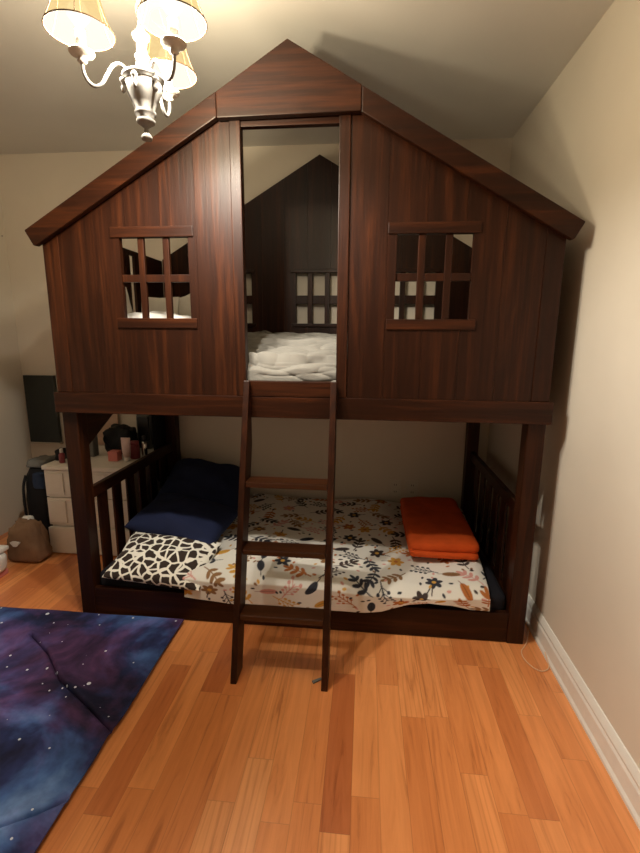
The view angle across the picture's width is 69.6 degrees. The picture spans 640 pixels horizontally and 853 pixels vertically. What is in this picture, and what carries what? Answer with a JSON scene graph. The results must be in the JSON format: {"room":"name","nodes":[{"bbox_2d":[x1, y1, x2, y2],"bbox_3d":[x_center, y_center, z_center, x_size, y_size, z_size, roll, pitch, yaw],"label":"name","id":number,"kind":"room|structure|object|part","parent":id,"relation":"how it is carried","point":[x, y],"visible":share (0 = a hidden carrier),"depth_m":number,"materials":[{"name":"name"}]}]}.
{"room":"bedroom","nodes":[
{"label":"bedroom","id":0,"kind":"room"},
{"bbox_2d":[0,195,31,535],"bbox_3d":[-2.373,-0.050,0.721,0.100,2.430,5.026,2,11,5],"label":"wall","id":1,"kind":"structure","parent":0,"point":[15,447],"depth_m":3.10,"materials":[{"name":"beige paint"}]},
{"bbox_2d":[0,138,512,517],"bbox_3d":[-0.487,-0.507,3.065,3.380,2.430,0.100,2,11,5],"label":"wall","id":2,"kind":"structure","parent":0,"point":[370,454],"depth_m":3.04,"materials":[{"name":"beige paint"}]},
{"bbox_2d":[23,375,63,443],"bbox_3d":[-1.939,-0.116,3.220,0.232,0.483,0.035,2,11,5],"label":"board","id":3,"kind":"object","parent":2,"relation":"attached to","point":[43,421],"visible":0.97,"depth_m":3.21,"materials":[{"name":"black"}]},
{"bbox_2d":[389,480,400,496],"bbox_3d":[0.506,0.414,3.092,0.076,0.117,0.009,2,11,5],"label":"wall outlet","id":4,"kind":"object","parent":2,"relation":"attached to","point":[395,485],"visible":1,"depth_m":3.09,"materials":[{"name":"plastic"}]},
{"bbox_2d":[406,480,417,496],"bbox_3d":[0.618,0.417,3.082,0.076,0.117,0.009,2,11,5],"label":"wall outlet","id":5,"kind":"object","parent":2,"relation":"attached to","point":[412,485],"visible":0.97,"depth_m":3.08,"materials":[{"name":"plastic"}]},
{"bbox_2d":[0,0,614,154],"bbox_3d":[-0.732,-1.246,0.315,3.380,0.100,5.226,2,11,5],"label":"ceiling","id":6,"kind":"structure","parent":0,"point":[465,69],"depth_m":1.89,"materials":[{"name":"paint"}]},
{"bbox_2d":[42,0,207,141],"bbox_3d":[-0.457,-1.058,1.187,0.403,0.608,0.379,2,11,5],"label":"chandelier","id":7,"kind":"object","parent":6,"relation":"hanging from","point":[163,67],"visible":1,"depth_m":1.15,"materials":[{"name":"beige metal"}]},
{"bbox_3d":[-0.586,-1.034,1.111,0.158,0.139,0.158,2,11,5],"label":"lamp shade","id":8,"kind":"part","parent":7,"relation":"part of","materials":[{"name":"beige fabric"}]},
{"bbox_3d":[-0.536,-0.886,1.160,0.118,0.068,0.008,-4,12,-20],"label":"arm","id":9,"kind":"part","parent":7,"relation":"part of","materials":[{"name":"silver metal"}]},
{"bbox_3d":[-0.454,-1.167,1.134,0.017,0.329,0.016,-9,15,-38],"label":"chain","id":10,"kind":"part","parent":7,"relation":"part of","materials":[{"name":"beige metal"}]},
{"bbox_3d":[-0.390,-0.880,1.136,0.118,0.068,0.008,10,15,39],"label":"arm","id":11,"kind":"part","parent":7,"relation":"part of","materials":[{"name":"silver metal"}]},
{"bbox_3d":[-0.442,-0.908,1.272,0.008,0.068,0.118,2,12,9],"label":"arm","id":12,"kind":"part","parent":7,"relation":"part of","materials":[{"name":"silver metal"}]},
{"bbox_3d":[-0.432,-1.069,1.294,0.158,0.139,0.158,2,11,5],"label":"lamp shade","id":13,"kind":"part","parent":7,"relation":"part of","materials":[{"name":"beige fabric"}]},
{"bbox_3d":[-0.347,-1.024,1.071,0.158,0.139,0.158,2,11,5],"label":"lamp shade","id":14,"kind":"part","parent":7,"relation":"part of","materials":[{"name":"beige fabric"}]},
{"bbox_2d":[0,532,639,852],"bbox_3d":[-0.750,1.234,0.813,3.380,0.100,5.226,2,11,5],"label":"floor","id":15,"kind":"structure","parent":0,"point":[413,743],"depth_m":1.48,"materials":[{"name":"brown wood"}]},
{"bbox_2d":[0,545,8,577],"bbox_3d":[-1.884,0.763,2.453,0.304,0.162,0.285,2,11,5],"label":"tub","id":16,"kind":"object","parent":15,"relation":"on","point":[3,557],"visible":1,"depth_m":2.53,"materials":[{"name":"white plastic"}]},
{"bbox_3d":[-1.891,0.695,2.440,0.290,0.024,0.285,2,11,5],"label":"lid","id":17,"kind":"part","parent":16,"relation":"part of","materials":[{"name":"white plastic"}]},
{"bbox_2d":[7,515,52,562],"bbox_3d":[-1.719,0.664,2.716,0.232,0.254,0.146,2,11,5],"label":"bag","id":18,"kind":"object","parent":15,"relation":"on","point":[28,541],"visible":1,"depth_m":2.67,"materials":[{"name":"fabric"}]},
{"bbox_2d":[22,467,52,540],"bbox_3d":[-1.736,0.481,2.954,0.192,0.518,0.261,2,11,5],"label":"backpack","id":19,"kind":"object","parent":15,"relation":"on","point":[36,495],"visible":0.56,"depth_m":2.83,"materials":[{"name":"black fabric"}]},
{"bbox_2d":[26,455,54,467],"bbox_3d":[-1.743,0.214,2.900,0.160,0.054,0.174,2,11,5],"label":"folded cloth","id":20,"kind":"object","parent":19,"relation":"on","point":[36,462],"visible":0.79,"depth_m":2.84,"materials":[{"name":"grey fabric"}]},
{"bbox_2d":[0,607,183,852],"bbox_3d":[-1.448,1.049,1.364,1.475,0.028,1.735,2,11,5],"label":"rug","id":21,"kind":"object","parent":15,"relation":"on","point":[68,678],"visible":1,"depth_m":1.69,"materials":[{"name":"fabric"}]},
{"bbox_2d":[41,445,159,555],"bbox_3d":[-1.351,0.459,2.983,0.536,0.556,0.516,2,11,5],"label":"chest","id":22,"kind":"object","parent":15,"relation":"on","point":[62,532],"visible":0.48,"depth_m":2.75,"materials":[{"name":"white wood"}]},
{"bbox_2d":[55,448,66,460],"bbox_3d":[-1.591,0.168,2.829,0.045,0.072,0.088,2,11,5],"label":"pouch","id":23,"kind":"object","parent":22,"relation":"on","point":[64,449],"visible":0.49,"depth_m":2.79,"materials":[{"name":"black fabric"}]},
{"bbox_2d":[58,448,65,462],"bbox_3d":[-1.550,0.174,2.760,0.034,0.087,0.034,2,11,5],"label":"bottle","id":24,"kind":"object","parent":22,"relation":"on","point":[61,455],"visible":1,"depth_m":2.75,"materials":[{"name":"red plastic"}]},
{"bbox_3d":[-1.373,0.343,2.717,0.524,0.164,0.014,2,11,5],"label":"drawer","id":25,"kind":"part","parent":22,"relation":"part of","materials":[{"name":"white wood"}]},
{"bbox_3d":[-1.373,0.345,2.707,0.502,0.132,0.010,2,11,5],"label":"raised panel","id":26,"kind":"part","parent":22,"relation":"part of","materials":[{"name":"white wood"}]},
{"bbox_3d":[-1.374,0.514,2.751,0.524,0.172,0.014,2,11,5],"label":"drawer","id":27,"kind":"part","parent":22,"relation":"part of","materials":[{"name":"white wood"}]},
{"bbox_3d":[-1.375,0.516,2.741,0.502,0.140,0.010,2,11,5],"label":"raised panel","id":28,"kind":"part","parent":22,"relation":"part of","materials":[{"name":"white wood"}]},
{"bbox_3d":[-1.378,0.693,2.781,0.528,0.164,0.026,2,11,5],"label":"drawer","id":29,"kind":"part","parent":22,"relation":"part of","materials":[{"name":"white wood"}]},
{"bbox_2d":[89,435,98,456],"bbox_3d":[-1.453,0.115,2.913,0.070,0.144,0.060,2,11,5],"label":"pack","id":30,"kind":"object","parent":22,"relation":"on","point":[94,450],"visible":0.28,"depth_m":2.90,"materials":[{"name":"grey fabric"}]},
{"bbox_2d":[97,414,117,444],"bbox_3d":[-1.483,-0.009,3.189,0.180,0.278,0.006,2,11,5],"label":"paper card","id":31,"kind":"object","parent":22,"relation":"on","point":[113,419],"visible":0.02,"depth_m":3.19,"materials":[{"name":"brown paper"}]},
{"bbox_2d":[108,450,121,460],"bbox_3d":[-1.257,0.178,2.821,0.060,0.060,0.055,2,11,5],"label":"box","id":32,"kind":"object","parent":22,"relation":"on","point":[113,455],"visible":1,"depth_m":2.80,"materials":[{"name":"red cardboard"}]},
{"bbox_2d":[103,423,140,451],"bbox_3d":[-1.284,0.082,2.974,0.202,0.188,0.188,2,11,5],"label":"handbag","id":33,"kind":"object","parent":22,"relation":"on","point":[112,436],"visible":0.71,"depth_m":2.92,"materials":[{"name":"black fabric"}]},
{"bbox_2d":[121,438,130,461],"bbox_3d":[-1.178,0.139,2.797,0.046,0.146,0.048,-10,15,-42],"label":"tube","id":34,"kind":"object","parent":22,"relation":"on","point":[125,442],"visible":1,"depth_m":2.78,"materials":[{"name":"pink plastic"}]},
{"bbox_2d":[130,440,139,458],"bbox_3d":[-1.154,0.144,2.867,0.060,0.109,0.059,2,11,5],"label":"jar","id":35,"kind":"object","parent":22,"relation":"on","point":[135,448],"visible":0.91,"depth_m":2.85,"materials":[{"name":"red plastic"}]},
{"bbox_3d":[-1.154,0.103,2.859,0.054,0.026,0.054,2,11,5],"label":"lid","id":36,"kind":"part","parent":35,"relation":"part of","materials":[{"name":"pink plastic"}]},
{"bbox_2d":[141,436,147,456],"bbox_3d":[-1.110,0.125,2.905,0.036,0.133,0.036,2,11,5],"label":"spray bottle","id":37,"kind":"object","parent":22,"relation":"on","point":[144,450],"visible":0.88,"depth_m":2.89,"materials":[{"name":"plastic"}]},
{"bbox_2d":[136,414,153,448],"bbox_3d":[-1.169,0.017,3.091,0.116,0.271,0.079,2,11,5],"label":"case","id":38,"kind":"object","parent":22,"relation":"on","point":[143,421],"visible":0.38,"depth_m":3.05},
{"bbox_2d":[137,417,149,440],"bbox_3d":[-1.173,0.016,3.055,0.075,0.160,0.009,2,11,5],"label":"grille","id":39,"kind":"object","parent":38,"relation":"attached to","point":[143,423],"depth_m":3.05,"materials":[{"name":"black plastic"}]},
{"bbox_2d":[230,380,336,691],"bbox_3d":[-0.139,0.407,1.805,0.376,1.140,0.332,2,11,5],"label":"ladder","id":40,"kind":"object","parent":15,"relation":"on","point":[242,612],"visible":1,"depth_m":1.80,"materials":[{"name":"brown wood"}]},
{"bbox_3d":[-0.314,0.402,1.822,0.024,1.140,0.332,2,11,5],"label":"rail","id":41,"kind":"part","parent":40,"relation":"part of","materials":[{"name":"brown wood"}]},
{"bbox_3d":[0.036,0.411,1.788,0.024,1.140,0.332,2,11,5],"label":"rail","id":42,"kind":"part","parent":40,"relation":"part of","materials":[{"name":"brown wood"}]},
{"bbox_2d":[25,39,584,643],"bbox_3d":[-0.064,-0.331,2.389,2.113,2.357,1.163,2,11,5],"label":"bunk bed","id":43,"kind":"object","parent":15,"relation":"on","point":[396,200],"visible":0.86,"depth_m":1.82,"materials":[{"name":"brown wood"}]},
{"bbox_3d":[-1.096,0.409,2.141,0.070,0.990,0.070,2,11,5],"label":"post","id":44,"kind":"part","parent":43,"relation":"part of","materials":[{"name":"brown wood"}]},
{"bbox_3d":[-1.048,0.228,2.622,0.027,0.056,0.950,2,11,5],"label":"rail","id":45,"kind":"part","parent":43,"relation":"part of","materials":[{"name":"brown wood"}]},
{"bbox_3d":[-1.058,-0.602,2.474,0.015,0.694,1.022,2,11,5],"label":"panel","id":46,"kind":"part","parent":43,"relation":"part of","materials":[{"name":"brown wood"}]},
{"bbox_3d":[-0.695,-0.667,1.841,0.715,1.077,0.024,2,11,5],"label":"panel","id":47,"kind":"part","parent":43,"relation":"part of","materials":[{"name":"brown wood"}]},
{"bbox_3d":[-0.662,-0.763,1.802,0.339,0.040,0.005,2,11,5],"label":"window trim","id":48,"kind":"part","parent":43,"relation":"part of","materials":[{"name":"brown wood"}]},
{"bbox_3d":[-0.662,-0.420,1.871,0.337,0.040,0.005,2,11,5],"label":"window trim","id":49,"kind":"part","parent":43,"relation":"part of","materials":[{"name":"brown wood"}]},
{"bbox_3d":[-0.995,0.210,3.136,0.070,0.990,0.070,2,11,5],"label":"post","id":50,"kind":"part","parent":43,"relation":"part of","materials":[{"name":"brown wood"}]},
{"bbox_3d":[-0.574,-0.968,2.871,0.343,0.022,0.008,2,11,5],"label":"window trim","id":51,"kind":"part","parent":43,"relation":"part of","materials":[{"name":"brown wood"}]},
{"bbox_3d":[-0.574,-0.649,2.935,0.341,0.022,0.008,2,11,5],"label":"window trim","id":52,"kind":"part","parent":43,"relation":"part of","materials":[{"name":"brown wood"}]},
{"bbox_3d":[-0.116,-0.153,1.875,0.369,0.064,0.026,2,11,5],"label":"door sill","id":53,"kind":"part","parent":43,"relation":"part of","materials":[{"name":"brown wood"}]},
{"bbox_3d":[-0.122,0.852,2.112,1.896,0.138,0.026,2,11,5],"label":"rail","id":54,"kind":"part","parent":43,"relation":"part of","materials":[{"name":"brown wood"}]},
{"bbox_2d":[100,510,504,609],"bbox_3d":[-0.070,0.674,2.611,1.890,0.110,1.017,2,11,5],"label":"mattress","id":55,"kind":"object","parent":43,"relation":"on","point":[497,602],"visible":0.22,"depth_m":2.18,"materials":[{"name":"fabric"}]},
{"bbox_2d":[102,532,221,590],"bbox_3d":[-0.758,0.646,2.239,0.485,0.156,0.282,2,11,8],"label":"pillow","id":56,"kind":"object","parent":55,"relation":"on","point":[147,558],"visible":0.88,"depth_m":2.18,"materials":[{"name":"fabric"}]},
{"bbox_2d":[124,493,237,543],"bbox_3d":[-0.735,0.503,2.492,0.504,0.223,0.334,3,12,14],"label":"pillow","id":57,"kind":"object","parent":55,"relation":"on","point":[172,514],"visible":0.85,"depth_m":2.40,"materials":[{"name":"blue fabric"}]},
{"bbox_2d":[156,458,239,510],"bbox_3d":[-0.724,0.380,2.881,0.502,0.317,0.448,2,11,5],"label":"pillow","id":58,"kind":"object","parent":55,"relation":"on","point":[191,477],"visible":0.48,"depth_m":2.77,"materials":[{"name":"blue fabric"}]},
{"bbox_2d":[183,494,490,612],"bbox_3d":[0.139,0.642,2.555,1.468,0.170,1.070,2,11,5],"label":"floral bedspread","id":59,"kind":"object","parent":55,"relation":"on","point":[374,569],"visible":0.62,"depth_m":2.18,"materials":[{"name":"fabric"}]},
{"bbox_2d":[400,497,478,559],"bbox_3d":[0.633,0.536,2.537,0.339,0.098,0.665,2,11,5],"label":"folded blanket","id":60,"kind":"object","parent":59,"relation":"on","point":[434,527],"visible":1,"depth_m":2.37,"materials":[{"name":"orange fabric"}]},
{"bbox_3d":[-0.119,-0.079,1.894,2.056,0.088,0.028,2,11,5],"label":"rail","id":61,"kind":"part","parent":43,"relation":"part of","materials":[{"name":"brown wood"}]},
{"bbox_3d":[-0.012,-0.953,2.817,0.344,0.022,0.008,2,11,5],"label":"window trim","id":62,"kind":"part","parent":43,"relation":"part of","materials":[{"name":"brown wood"}]},
{"bbox_3d":[-0.011,-0.634,2.881,0.342,0.022,0.008,2,11,5],"label":"window trim","id":63,"kind":"part","parent":43,"relation":"part of","materials":[{"name":"brown wood"}]},
{"bbox_3d":[-0.005,-0.966,2.830,1.989,1.284,0.023,2,11,5],"label":"panel","id":64,"kind":"part","parent":43,"relation":"part of","materials":[{"name":"brown wood"}]},
{"bbox_3d":[0.551,-0.938,2.763,0.343,0.022,0.008,2,11,5],"label":"window trim","id":65,"kind":"part","parent":43,"relation":"part of","materials":[{"name":"brown wood"}]},
{"bbox_3d":[0.424,-0.391,1.767,0.337,0.040,0.005,2,11,5],"label":"window trim","id":66,"kind":"part","parent":43,"relation":"part of","materials":[{"name":"brown wood"}]},
{"bbox_3d":[0.423,-0.735,1.698,0.339,0.040,0.005,2,11,5],"label":"window trim","id":67,"kind":"part","parent":43,"relation":"part of","materials":[{"name":"brown wood"}]},
{"bbox_3d":[0.468,-0.636,1.729,0.715,1.077,0.024,2,11,5],"label":"panel","id":68,"kind":"part","parent":43,"relation":"part of","materials":[{"name":"brown wood"}]},
{"bbox_3d":[0.962,0.262,2.948,0.070,0.990,0.070,2,11,5],"label":"post","id":69,"kind":"part","parent":43,"relation":"part of","materials":[{"name":"brown wood"}]},
{"bbox_3d":[0.912,0.775,2.533,0.027,0.138,0.950,2,11,5],"label":"rail","id":70,"kind":"part","parent":43,"relation":"part of","materials":[{"name":"brown wood"}]},
{"bbox_3d":[0.915,0.280,2.433,0.027,0.056,0.950,2,11,5],"label":"rail","id":71,"kind":"part","parent":43,"relation":"part of","materials":[{"name":"brown wood"}]},
{"bbox_3d":[0.861,0.461,1.952,0.070,0.990,0.070,2,11,5],"label":"post","id":72,"kind":"part","parent":43,"relation":"part of","materials":[{"name":"brown wood"}]},
{"bbox_3d":[-0.061,-0.293,2.432,1.910,0.124,0.993,2,11,5],"label":"mattress","id":73,"kind":"object","parent":43,"relation":"on","visible":0},
{"bbox_2d":[248,330,336,381],"bbox_3d":[-0.063,-0.381,2.383,1.904,0.233,1.056,2,11,5],"label":"blanket","id":74,"kind":"object","parent":73,"relation":"on","point":[278,356],"visible":0.25,"depth_m":1.90,"materials":[{"name":"fabric"}]},
{"bbox_2d":[127,311,190,317],"bbox_3d":[-0.796,-0.504,2.260,0.400,0.126,0.360,1,11,2],"label":"pillow","id":75,"kind":"object","parent":74,"relation":"on","point":[153,314],"visible":0.16,"depth_m":2.15,"materials":[{"name":"white fabric"}]},
{"bbox_2d":[126,288,132,313],"bbox_3d":[-1.026,-0.613,2.303,0.065,0.189,0.244,4,12,16],"label":"pillow","id":76,"kind":"object","parent":75,"relation":"on","point":[129,308],"visible":0.11,"depth_m":2.38,"materials":[{"name":"white fabric"}]},
{"bbox_2d":[141,297,179,314],"bbox_3d":[-0.906,-0.605,2.599,0.222,0.252,0.096,2,11,5],"label":"pillow","id":77,"kind":"object","parent":74,"relation":"on","point":[155,304],"visible":0.27,"depth_m":2.58,"materials":[{"name":"beige fabric"}]},
{"bbox_2d":[178,294,190,316],"bbox_3d":[-0.736,-0.632,2.639,0.274,0.309,0.086,2,11,5],"label":"pillow","id":78,"kind":"object","parent":74,"relation":"on","point":[184,303],"visible":0.06,"depth_m":2.62,"materials":[{"name":"beige fabric"}]},
{"bbox_2d":[312,677,320,683],"bbox_3d":[-0.011,0.989,1.790,0.040,0.005,0.014,-6,13,-27],"label":"paper scrap","id":79,"kind":"object","parent":15,"relation":"on","point":[317,679],"visible":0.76,"depth_m":1.79,"materials":[{"name":"grey paper"}]},
{"bbox_2d":[521,629,548,671],"bbox_3d":[0.901,0.945,1.975,0.092,0.030,0.269,2,11,5],"label":"cable","id":80,"kind":"object","parent":15,"relation":"on","point":[528,629],"visible":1,"depth_m":1.91,"materials":[{"name":"plastic"}]},
{"bbox_2d":[483,0,639,768],"bbox_3d":[0.891,0.037,0.407,0.100,2.430,5.026,2,11,5],"label":"wall","id":81,"kind":"structure","parent":0,"point":[578,148],"depth_m":1.61,"materials":[{"name":"beige paint"}]},
{"bbox_2d":[481,521,639,829],"bbox_3d":[0.823,1.164,0.640,0.020,0.127,5.026,2,11,5],"label":"baseboard","id":82,"kind":"structure","parent":81,"relation":"attached to","point":[616,759],"depth_m":1.56,"materials":[{"name":"white paint"}]}
]}

